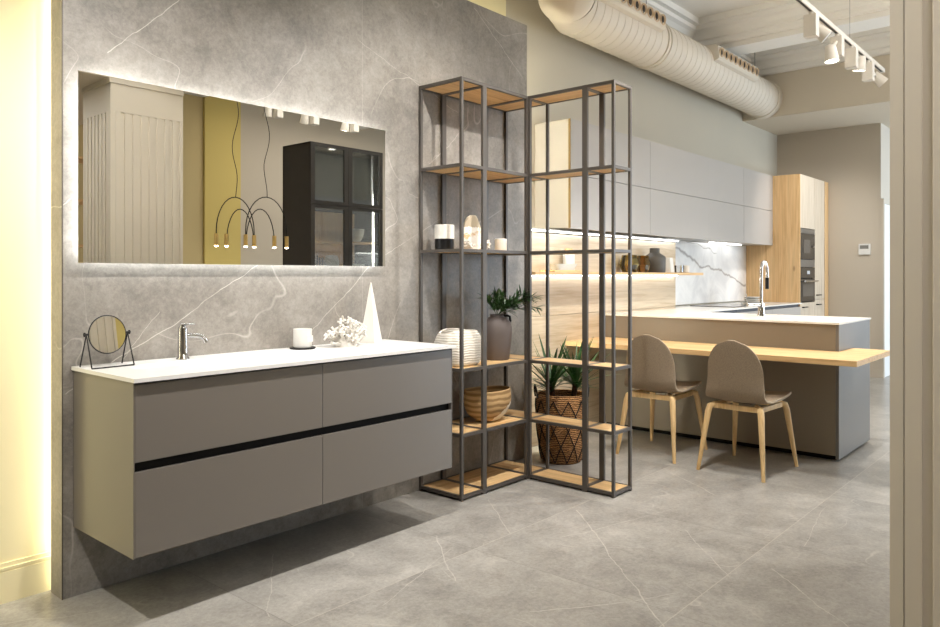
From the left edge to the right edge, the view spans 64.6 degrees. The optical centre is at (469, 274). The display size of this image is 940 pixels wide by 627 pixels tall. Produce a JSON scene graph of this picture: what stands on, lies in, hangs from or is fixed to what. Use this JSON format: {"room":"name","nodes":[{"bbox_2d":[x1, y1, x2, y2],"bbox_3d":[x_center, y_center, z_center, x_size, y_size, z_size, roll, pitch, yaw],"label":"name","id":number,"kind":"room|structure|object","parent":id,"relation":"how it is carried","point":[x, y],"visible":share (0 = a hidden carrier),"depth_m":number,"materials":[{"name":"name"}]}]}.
{"room":"store","nodes":[
{"label":"store","id":0,"kind":"room"},
{"bbox_2d":[0,0,505,562],"bbox_3d":[-1.757,-0.675,3.168,0.385,3.850,5.660,0,0,41],"label":"wall","id":1,"kind":"structure","parent":0,"point":[25,25],"depth_m":2.90,"materials":[{"name":"beige paint"}]},
{"bbox_2d":[0,551,50,604],"bbox_3d":[-1.956,1.175,2.635,0.018,0.150,0.935,0,0,41],"label":"baseboard","id":2,"kind":"structure","parent":1,"relation":"attached to","point":[27,576],"depth_m":2.89,"materials":[{"name":"beige paint"}]},
{"bbox_2d":[51,0,526,599],"bbox_3d":[-0.631,-0.232,4.020,0.110,2.963,2.981,0,0,41],"label":"stone wall","id":3,"kind":"structure","parent":0,"point":[365,63],"depth_m":3.63,"materials":[{"name":"grey stone"}]},
{"bbox_2d":[62,0,62,599],"bbox_3d":[-1.568,-0.230,2.862,0.003,2.960,0.004,0,0,41],"label":"trim","id":4,"kind":"structure","parent":3,"relation":"attached to","point":[62,0],"depth_m":2.86,"materials":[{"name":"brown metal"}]},
{"bbox_2d":[78,70,384,265],"bbox_3d":[-1.002,-0.417,3.475,0.046,0.741,1.588,0,0,41],"label":"wall mirror","id":5,"kind":"object","parent":3,"relation":"attached to","point":[166,175],"visible":1,"depth_m":3.31,"materials":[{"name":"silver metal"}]},
{"bbox_2d":[73,348,451,559],"bbox_3d":[-0.817,0.674,3.332,0.514,0.608,1.618,0,0,41],"label":"vanity cabinet","id":6,"kind":"object","parent":3,"relation":"attached to","point":[161,465],"visible":0.97,"depth_m":2.89,"materials":[{"name":"beige paint"}]},
{"bbox_2d":[71,339,456,382],"bbox_3d":[-0.807,0.362,3.325,0.536,0.014,1.634,0,0,41],"label":"countertop","id":7,"kind":"structure","parent":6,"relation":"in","point":[211,364],"depth_m":3.13,"materials":[{"name":"white stone"}]},
{"bbox_2d":[79,315,134,369],"bbox_3d":[-1.405,0.255,2.883,0.095,0.200,0.184,0,0,36],"label":"vanity mirror","id":8,"kind":"object","parent":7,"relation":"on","point":[106,334],"visible":1,"depth_m":2.88,"materials":[{"name":"silver metal"}]},
{"bbox_2d":[89,316,124,352],"bbox_3d":[-1.405,0.230,2.883,0.017,0.144,0.144,0,0,36],"label":"mirror glass","id":9,"kind":"object","parent":8,"relation":"attached to","point":[106,333],"depth_m":2.88,"materials":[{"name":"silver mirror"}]},
{"bbox_2d":[176,323,207,359],"bbox_3d":[-1.174,0.279,3.138,0.128,0.152,0.054,0,0,-4],"label":"faucet","id":10,"kind":"object","parent":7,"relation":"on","point":[183,335],"visible":1,"depth_m":3.12,"materials":[{"name":"silver metal"}]},
{"bbox_2d":[289,346,315,349],"bbox_3d":[-0.806,0.351,3.583,0.124,0.007,0.124,0,0,41],"label":"coaster","id":11,"kind":"object","parent":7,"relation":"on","point":[311,347],"visible":0.77,"depth_m":3.53,"materials":[{"name":"black metal"}]},
{"bbox_2d":[293,328,312,347],"bbox_3d":[-0.806,0.303,3.583,0.089,0.088,0.088,0,0,41],"label":"candle jar","id":12,"kind":"object","parent":11,"relation":"on","point":[302,337],"visible":1,"depth_m":3.55,"materials":[{"name":"white ceramic"}]},
{"bbox_2d":[323,315,366,346],"bbox_3d":[-0.616,0.277,3.706,0.231,0.156,0.177,0,0,-44],"label":"coral","id":13,"kind":"object","parent":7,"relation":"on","point":[348,333],"visible":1,"depth_m":3.67},
{"bbox_2d":[361,283,381,342],"bbox_3d":[-0.520,0.197,3.907,0.088,0.315,0.088,0,0,21],"label":"pyramid","id":14,"kind":"object","parent":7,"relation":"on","point":[371,322],"visible":0.93,"depth_m":3.88,"materials":[{"name":"white ceramic"}]},
{"bbox_2d":[0,375,889,626],"bbox_3d":[3.397,1.300,4.269,6.900,0.100,14.300,0,0,41],"label":"floor","id":15,"kind":"structure","parent":0,"point":[713,545],"depth_m":3.32,"materials":[{"name":"grey tile"}]},
{"bbox_2d":[419,76,631,501],"bbox_3d":[0.321,0.077,4.316,0.931,2.345,0.813,0,0,41],"label":"shelving unit","id":16,"kind":"object","parent":15,"relation":"on","point":[463,485],"visible":0.94,"depth_m":4.33,"materials":[{"name":"brown metal"}]},
{"bbox_2d":[435,223,453,248],"bbox_3d":[-0.148,-0.224,4.292,0.114,0.155,0.114,0,0,41],"label":"pillar candle","id":17,"kind":"object","parent":16,"relation":"on","point":[444,233],"visible":0.87,"depth_m":4.24,"materials":[{"name":"white wax"}]},
{"bbox_2d":[434,328,480,366],"bbox_3d":[-0.071,0.416,4.309,0.228,0.206,0.288,0,0,41],"label":"vase","id":18,"kind":"object","parent":16,"relation":"on","point":[472,338],"visible":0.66,"depth_m":4.23,"materials":[{"name":"white ceramic"}]},
{"bbox_2d":[464,238,475,248],"bbox_3d":[-0.006,-0.180,4.316,0.079,0.068,0.065,0,0,41],"label":"coral piece","id":19,"kind":"object","parent":16,"relation":"on","point":[468,244],"visible":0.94,"depth_m":4.30,"materials":[{"name":"white"}]},
{"bbox_2d":[464,215,480,248],"bbox_3d":[0.017,-0.250,4.403,0.120,0.208,0.028,0,0,-17],"label":"slab","id":20,"kind":"object","parent":16,"relation":"on","point":[472,229],"visible":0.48,"depth_m":4.39,"materials":[{"name":"beige stone"}]},
{"bbox_2d":[464,386,510,421],"bbox_3d":[0.102,0.783,4.503,0.238,0.195,0.322,0,0,41],"label":"woven bowl","id":21,"kind":"object","parent":16,"relation":"on","point":[498,397],"visible":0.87,"depth_m":4.41,"materials":[{"name":"wicker"}]},
{"bbox_2d":[487,314,511,360],"bbox_3d":[0.166,0.380,4.582,0.188,0.278,0.188,0,0,41],"label":"ceramic vase","id":22,"kind":"object","parent":16,"relation":"on","point":[499,328],"visible":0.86,"depth_m":4.51,"materials":[{"name":"grey ceramic"}]},
{"bbox_2d":[477,285,544,317],"bbox_3d":[0.263,0.195,4.585,0.320,0.279,0.444,0,0,41],"label":"leafy branches","id":23,"kind":"object","parent":22,"relation":"in","point":[496,303],"visible":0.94,"depth_m":4.54,"materials":[{"name":"green plant"}]},
{"bbox_2d":[495,238,506,249],"bbox_3d":[0.190,-0.185,4.595,0.074,0.078,0.074,0,0,41],"label":"candle cup","id":24,"kind":"object","parent":16,"relation":"on","point":[500,243],"visible":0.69,"depth_m":4.56,"materials":[{"name":"white wax"}]},
{"bbox_2d":[534,384,589,464],"bbox_3d":[0.618,0.992,5.024,0.361,0.516,0.359,0,0,41],"label":"basket","id":25,"kind":"object","parent":15,"relation":"on","point":[565,444],"visible":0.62,"depth_m":4.88,"materials":[{"name":"wicker"}]},
{"bbox_2d":[532,336,616,396],"bbox_3d":[0.676,0.626,5.039,0.592,0.444,0.719,0,0,41],"label":"yucca plant","id":26,"kind":"object","parent":25,"relation":"in","point":[574,373],"visible":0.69,"depth_m":5.00,"materials":[{"name":"green plant"}]},
{"bbox_2d":[616,334,707,463],"bbox_3d":[1.360,0.829,5.265,0.446,0.846,0.546,0,0,40],"label":"bar chair","id":27,"kind":"object","parent":15,"relation":"on","point":[653,367],"visible":0.94,"depth_m":5.10,"materials":[{"name":"beige fabric"}]},
{"bbox_2d":[717,310,735,312],"bbox_3d":[2.121,0.791,6.984,0.444,0.918,0.928,0,0,41],"label":"base cabinet","id":28,"kind":"object","parent":15,"relation":"on","point":[728,311],"visible":0.03,"depth_m":7.06,"materials":[{"name":"grey paint"}]},
{"bbox_2d":[605,315,869,459],"bbox_3d":[2.043,0.791,5.857,1.810,0.918,0.810,0,0,41],"label":"base cabinet","id":29,"kind":"object","parent":15,"relation":"on","point":[829,405],"visible":0.7,"depth_m":5.31,"materials":[{"name":"grey laminate"}]},
{"bbox_2d":[566,337,889,366],"bbox_3d":[1.795,0.527,5.390,2.050,0.034,0.860,0,0,41],"label":"breakfast bar","id":30,"kind":"object","parent":29,"relation":"attached to","point":[852,357],"visible":0.79,"depth_m":4.90,"materials":[{"name":"brown wood"}]},
{"bbox_2d":[605,302,870,324],"bbox_3d":[2.898,0.326,6.972,2.000,0.012,3.635,0,0,41],"label":"countertop","id":31,"kind":"structure","parent":29,"relation":"on","point":[684,312],"depth_m":5.88,"materials":[{"name":"white stone"}]},
{"bbox_2d":[690,304,745,306],"bbox_3d":[2.670,0.317,7.760,0.470,0.006,0.700,0,0,41],"label":"cooktop","id":32,"kind":"object","parent":31,"relation":"in","point":[705,305],"visible":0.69,"depth_m":7.65,"materials":[{"name":"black glass"}]},
{"bbox_2d":[746,260,768,315],"bbox_3d":[2.255,0.101,5.809,0.202,0.436,0.068,0,0,-13],"label":"kitchen faucet","id":33,"kind":"object","parent":31,"relation":"on","point":[761,311],"visible":1,"depth_m":5.80,"materials":[{"name":"silver metal"}]},
{"bbox_3d":[3.068,0.310,8.102,0.230,0.018,0.230,0,0,41],"label":"plate","id":34,"kind":"object","parent":31,"relation":"on","visible":0},
{"bbox_2d":[741,301,759,302],"bbox_3d":[3.068,0.291,8.102,0.240,0.018,0.240,0,0,41],"label":"plate","id":35,"kind":"object","parent":34,"relation":"on","point":[741,301],"visible":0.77,"depth_m":8.02,"materials":[{"name":"white ceramic"}]},
{"bbox_2d":[696,340,797,482],"bbox_3d":[1.798,0.829,4.816,0.446,0.846,0.546,0,0,44],"label":"bar chair","id":36,"kind":"object","parent":15,"relation":"on","point":[735,372],"visible":1,"depth_m":4.67,"materials":[{"name":"brown wood"}]},
{"bbox_2d":[736,307,771,313],"bbox_3d":[2.733,0.791,7.684,0.444,0.918,0.928,0,0,41],"label":"base cabinet","id":37,"kind":"object","parent":15,"relation":"on","point":[768,310],"visible":0.07,"depth_m":7.50,"materials":[{"name":"grey paint"}]},
{"bbox_2d":[745,174,814,315],"bbox_3d":[3.765,0.040,9.003,0.662,2.420,0.554,0,0,41],"label":"oven tower","id":38,"kind":"object","parent":15,"relation":"on","point":[793,194],"visible":0.45,"depth_m":8.75,"materials":[{"name":"brown wood"}]},
{"bbox_2d":[800,228,814,259],"bbox_3d":[3.850,-0.356,8.942,0.432,0.372,0.522,0,0,41],"label":"microwave","id":39,"kind":"object","parent":38,"relation":"in","point":[807,236],"visible":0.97,"depth_m":8.79,"materials":[{"name":"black glass"}]},
{"bbox_2d":[800,259,818,301],"bbox_3d":[3.826,0.070,8.962,0.570,0.500,0.522,0,0,41],"label":"oven","id":40,"kind":"object","parent":38,"relation":"in","point":[807,272],"visible":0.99,"depth_m":8.79,"materials":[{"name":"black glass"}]},
{"bbox_2d":[770,304,800,314],"bbox_3d":[3.344,0.791,8.383,0.444,0.918,0.923,0,0,41],"label":"base cabinet","id":41,"kind":"object","parent":15,"relation":"on","point":[794,309],"visible":0.07,"depth_m":8.26,"materials":[{"name":"grey paint"}]},
{"bbox_2d":[812,179,827,315],"bbox_3d":[4.131,0.040,9.422,0.662,2.420,0.554,0,0,41],"label":"tall cabinet","id":42,"kind":"object","parent":15,"relation":"on","point":[821,187],"visible":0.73,"depth_m":9.22,"materials":[{"name":"brown wood"}]},
{"bbox_2d":[506,0,776,306],"bbox_3d":[2.094,-0.675,7.731,0.180,3.850,6.200,0,0,41],"label":"wall","id":43,"kind":"structure","parent":0,"point":[666,112],"depth_m":6.97,"materials":[{"name":"beige paint"}]},
{"bbox_2d":[535,118,649,234],"bbox_3d":[1.038,-0.760,6.135,0.330,0.820,1.254,0,0,41],"label":"upper cabinet","id":44,"kind":"object","parent":43,"relation":"attached to","point":[565,136],"visible":0.7,"depth_m":5.76,"materials":[{"name":"grey paint"}]},
{"bbox_2d":[532,307,674,446],"bbox_3d":[1.056,0.777,6.255,0.200,0.945,2.570,0,0,41],"label":"cladding","id":45,"kind":"object","parent":43,"relation":"attached to","point":[561,326],"visible":0.07,"depth_m":5.75,"materials":[{"name":"beige wood"}]},
{"bbox_2d":[532,232,674,315],"bbox_3d":[1.056,-0.004,6.255,0.200,0.612,2.570,0,0,41],"label":"cladding","id":46,"kind":"object","parent":43,"relation":"attached to","point":[565,292],"visible":0.43,"depth_m":6.08,"materials":[{"name":"beige wood"}]},
{"bbox_2d":[532,228,679,241],"bbox_3d":[1.154,-0.329,6.176,0.049,0.018,2.560,0,0,41],"label":"light strip","id":47,"kind":"object","parent":46,"relation":"attached to","point":[533,229],"visible":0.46,"depth_m":6.03,"materials":[{"name":"white paint"}]},
{"bbox_2d":[532,272,702,275],"bbox_3d":[1.272,-0.007,6.198,0.200,0.030,2.730,0,0,41],"label":"floating shelf","id":48,"kind":"object","parent":46,"relation":"attached to","point":[533,273],"visible":0.61,"depth_m":5.99,"materials":[{"name":"brown wood"}]},
{"bbox_2d":[539,270,581,271],"bbox_3d":[0.683,-0.029,5.524,0.140,0.014,0.380,0,0,41],"label":"serving board","id":49,"kind":"object","parent":48,"relation":"on","point":[539,270],"visible":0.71,"depth_m":5.42,"materials":[{"name":"brown wood"}]},
{"bbox_2d":[549,264,576,269],"bbox_3d":[0.691,-0.059,5.518,0.100,0.045,0.290,0,0,41],"label":"glass dish","id":50,"kind":"object","parent":49,"relation":"on","point":[553,266],"visible":0.91,"depth_m":5.45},
{"bbox_2d":[563,248,574,269],"bbox_3d":[0.752,-0.119,5.664,0.092,0.165,0.092,0,0,41],"label":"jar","id":51,"kind":"object","parent":49,"relation":"on","point":[567,258],"visible":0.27,"depth_m":5.62,"materials":[{"name":"ceramic"}]},
{"bbox_2d":[619,255,639,271],"bbox_3d":[1.348,-0.095,6.285,0.165,0.145,0.165,0,0,-26],"label":"jar","id":52,"kind":"object","parent":48,"relation":"on","point":[635,262],"visible":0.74,"depth_m":6.24,"materials":[{"name":"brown glass"}]},
{"bbox_2d":[637,256,650,271],"bbox_3d":[1.506,-0.095,6.466,0.126,0.145,0.126,0,0,-26],"label":"jar","id":53,"kind":"object","parent":48,"relation":"on","point":[642,268],"visible":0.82,"depth_m":6.43,"materials":[{"name":"orange glass"}]},
{"bbox_2d":[643,248,665,271],"bbox_3d":[1.641,-0.130,6.613,0.194,0.215,0.194,0,0,41],"label":"bottle","id":54,"kind":"object","parent":48,"relation":"on","point":[657,260],"visible":0.8,"depth_m":6.53,"materials":[{"name":"grey ceramic"}]},
{"bbox_2d":[664,258,673,272],"bbox_3d":[1.801,-0.090,6.819,0.121,0.135,0.140,0,0,41],"label":"pitcher","id":55,"kind":"object","parent":48,"relation":"on","point":[669,261],"visible":0.59,"depth_m":6.77,"materials":[{"name":"ceramic"}]},
{"bbox_2d":[674,265,683,272],"bbox_3d":[1.972,-0.057,7.015,0.088,0.068,0.088,0,0,41],"label":"glass cup","id":56,"kind":"object","parent":48,"relation":"on","point":[674,265],"visible":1,"depth_m":7.01,"materials":[{"name":"white"}]},
{"bbox_2d":[680,265,689,272],"bbox_3d":[2.051,-0.057,7.105,0.094,0.068,0.094,0,0,41],"label":"ceramic cup","id":57,"kind":"object","parent":48,"relation":"on","point":[686,267],"visible":0.84,"depth_m":7.07,"materials":[{"name":"white ceramic"}]},
{"bbox_2d":[632,141,707,239],"bbox_3d":[1.852,-0.760,7.067,0.330,0.820,1.220,0,0,41],"label":"upper cabinet","id":58,"kind":"object","parent":43,"relation":"attached to","point":[678,188],"visible":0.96,"depth_m":6.91,"materials":[{"name":"grey paint"}]},
{"bbox_2d":[657,240,745,304],"bbox_3d":[2.584,-0.022,8.144,0.014,0.655,2.284,0,0,41],"label":"backsplash","id":59,"kind":"structure","parent":43,"relation":"attached to","point":[722,266],"depth_m":8.20,"materials":[{"name":"white stone"}]},
{"bbox_2d":[680,158,743,243],"bbox_3d":[2.559,-0.757,7.876,0.330,0.826,0.930,0,0,41],"label":"upper cabinet","id":60,"kind":"object","parent":43,"relation":"attached to","point":[725,180],"visible":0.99,"depth_m":7.74,"materials":[{"name":"grey paint"}]},
{"bbox_2d":[724,168,772,245],"bbox_3d":[3.159,-0.757,8.563,0.330,0.826,0.894,0,0,41],"label":"upper cabinet","id":61,"kind":"object","parent":43,"relation":"attached to","point":[758,187],"visible":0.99,"depth_m":8.44,"materials":[{"name":"grey paint"}]},
{"bbox_2d":[640,0,889,44],"bbox_3d":[3.921,-2.475,4.807,6.420,0.250,2.400,0,0,41],"label":"ceiling","id":62,"kind":"structure","parent":43,"relation":"attached to","point":[774,16],"depth_m":7.18,"materials":[{"name":"paint"}]},
{"bbox_2d":[719,9,889,55],"bbox_3d":[4.819,-2.450,5.835,6.420,0.300,0.330,0,0,41],"label":"trim","id":63,"kind":"structure","parent":43,"relation":"attached to","point":[881,19],"depth_m":7.20,"materials":[{"name":"paint"}]},
{"bbox_2d":[738,26,889,75],"bbox_3d":[5.312,-2.475,6.400,6.420,0.250,1.170,0,0,41],"label":"trim","id":64,"kind":"structure","parent":43,"relation":"attached to","point":[875,42],"depth_m":8.35,"materials":[{"name":"paint"}]},
{"bbox_2d":[670,0,771,17],"bbox_3d":[3.397,-2.650,4.269,6.900,0.100,14.300,0,0,41],"label":"ceiling","id":65,"kind":"structure","parent":0,"point":[699,8],"depth_m":7.18,"materials":[{"name":"paint"}]},
{"bbox_2d":[538,0,782,118],"bbox_3d":[1.800,-2.221,6.751,0.960,0.756,5.296,0,0,34],"label":"ventilation duct","id":66,"kind":"object","parent":65,"relation":"hanging from","point":[634,32],"visible":1,"depth_m":6.52,"materials":[{"name":"metal"}]},
{"bbox_2d":[795,0,884,72],"bbox_3d":[1.132,-2.216,3.758,0.032,0.765,7.950,0,0,41],"label":"track","id":67,"kind":"object","parent":65,"relation":"hanging from","point":[805,4],"visible":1,"depth_m":5.61,"materials":[{"name":"white metal"}]},
{"bbox_2d":[803,11,831,42],"bbox_3d":[2.454,-1.743,5.235,0.140,0.184,0.250,0,0,41],"label":"track spotlight","id":68,"kind":"object","parent":67,"relation":"hanging from","point":[812,28],"visible":1,"depth_m":5.17,"materials":[{"name":"white paint"}]},
{"bbox_2d":[824,33,843,63],"bbox_3d":[2.726,-1.699,5.559,0.099,0.272,0.326,0,0,36],"label":"track spotlight","id":69,"kind":"object","parent":67,"relation":"hanging from","point":[834,51],"visible":1,"depth_m":5.50,"materials":[{"name":"white metal"}]},
{"bbox_2d":[845,45,865,71],"bbox_3d":[3.127,-1.746,6.023,0.108,0.178,0.262,0,0,41],"label":"track spotlight","id":70,"kind":"object","parent":67,"relation":"hanging from","point":[857,63],"visible":1,"depth_m":5.95,"materials":[{"name":"white metal"}]},
{"bbox_2d":[862,60,887,86],"bbox_3d":[3.518,-1.743,6.452,0.139,0.184,0.382,0,0,41],"label":"track spotlight","id":71,"kind":"object","parent":67,"relation":"hanging from","point":[869,75],"visible":0.95,"depth_m":6.34,"materials":[{"name":"white paint"}]},
{"bbox_2d":[777,123,889,369],"bbox_3d":[5.217,-0.675,10.447,1.510,3.850,2.400,0,0,41],"label":"wall","id":72,"kind":"structure","parent":0,"point":[854,161],"depth_m":9.28,"materials":[{"name":"beige paint"}]},
{"bbox_2d":[743,54,889,134],"bbox_3d":[6.882,-2.225,8.196,6.420,0.750,3.600,0,0,41],"label":"ceiling beam","id":73,"kind":"structure","parent":72,"relation":"attached to","point":[831,96],"depth_m":8.46,"materials":[{"name":"paint"}]},
{"bbox_2d":[858,244,869,254],"bbox_3d":[4.852,-0.317,9.152,0.129,0.134,0.029,0,0,41],"label":"thermostat","id":74,"kind":"object","parent":72,"relation":"attached to","point":[863,249],"visible":1,"depth_m":9.14,"materials":[{"name":"white plastic"}]},
{"bbox_2d":[870,369,880,377],"bbox_3d":[4.769,1.200,9.235,0.590,0.100,0.015,0,0,41],"label":"baseboard","id":75,"kind":"structure","parent":72,"relation":"attached to","point":[876,373],"depth_m":9.07,"materials":[{"name":"beige paint"}]},
{"bbox_2d":[881,198,889,377],"bbox_3d":[5.353,0.160,9.396,0.078,2.180,1.025,0,0,41],"label":"door","id":76,"kind":"structure","parent":72,"relation":"in","point":[885,203],"depth_m":9.12,"materials":[{"name":"white paint"}]},
{"bbox_2d":[890,0,939,626],"bbox_3d":[1.543,-0.095,2.151,0.497,2.690,0.570,0,0,41],"label":"column","id":77,"kind":"structure","parent":0,"point":[914,24],"depth_m":2.06,"materials":[{"name":"paint"}]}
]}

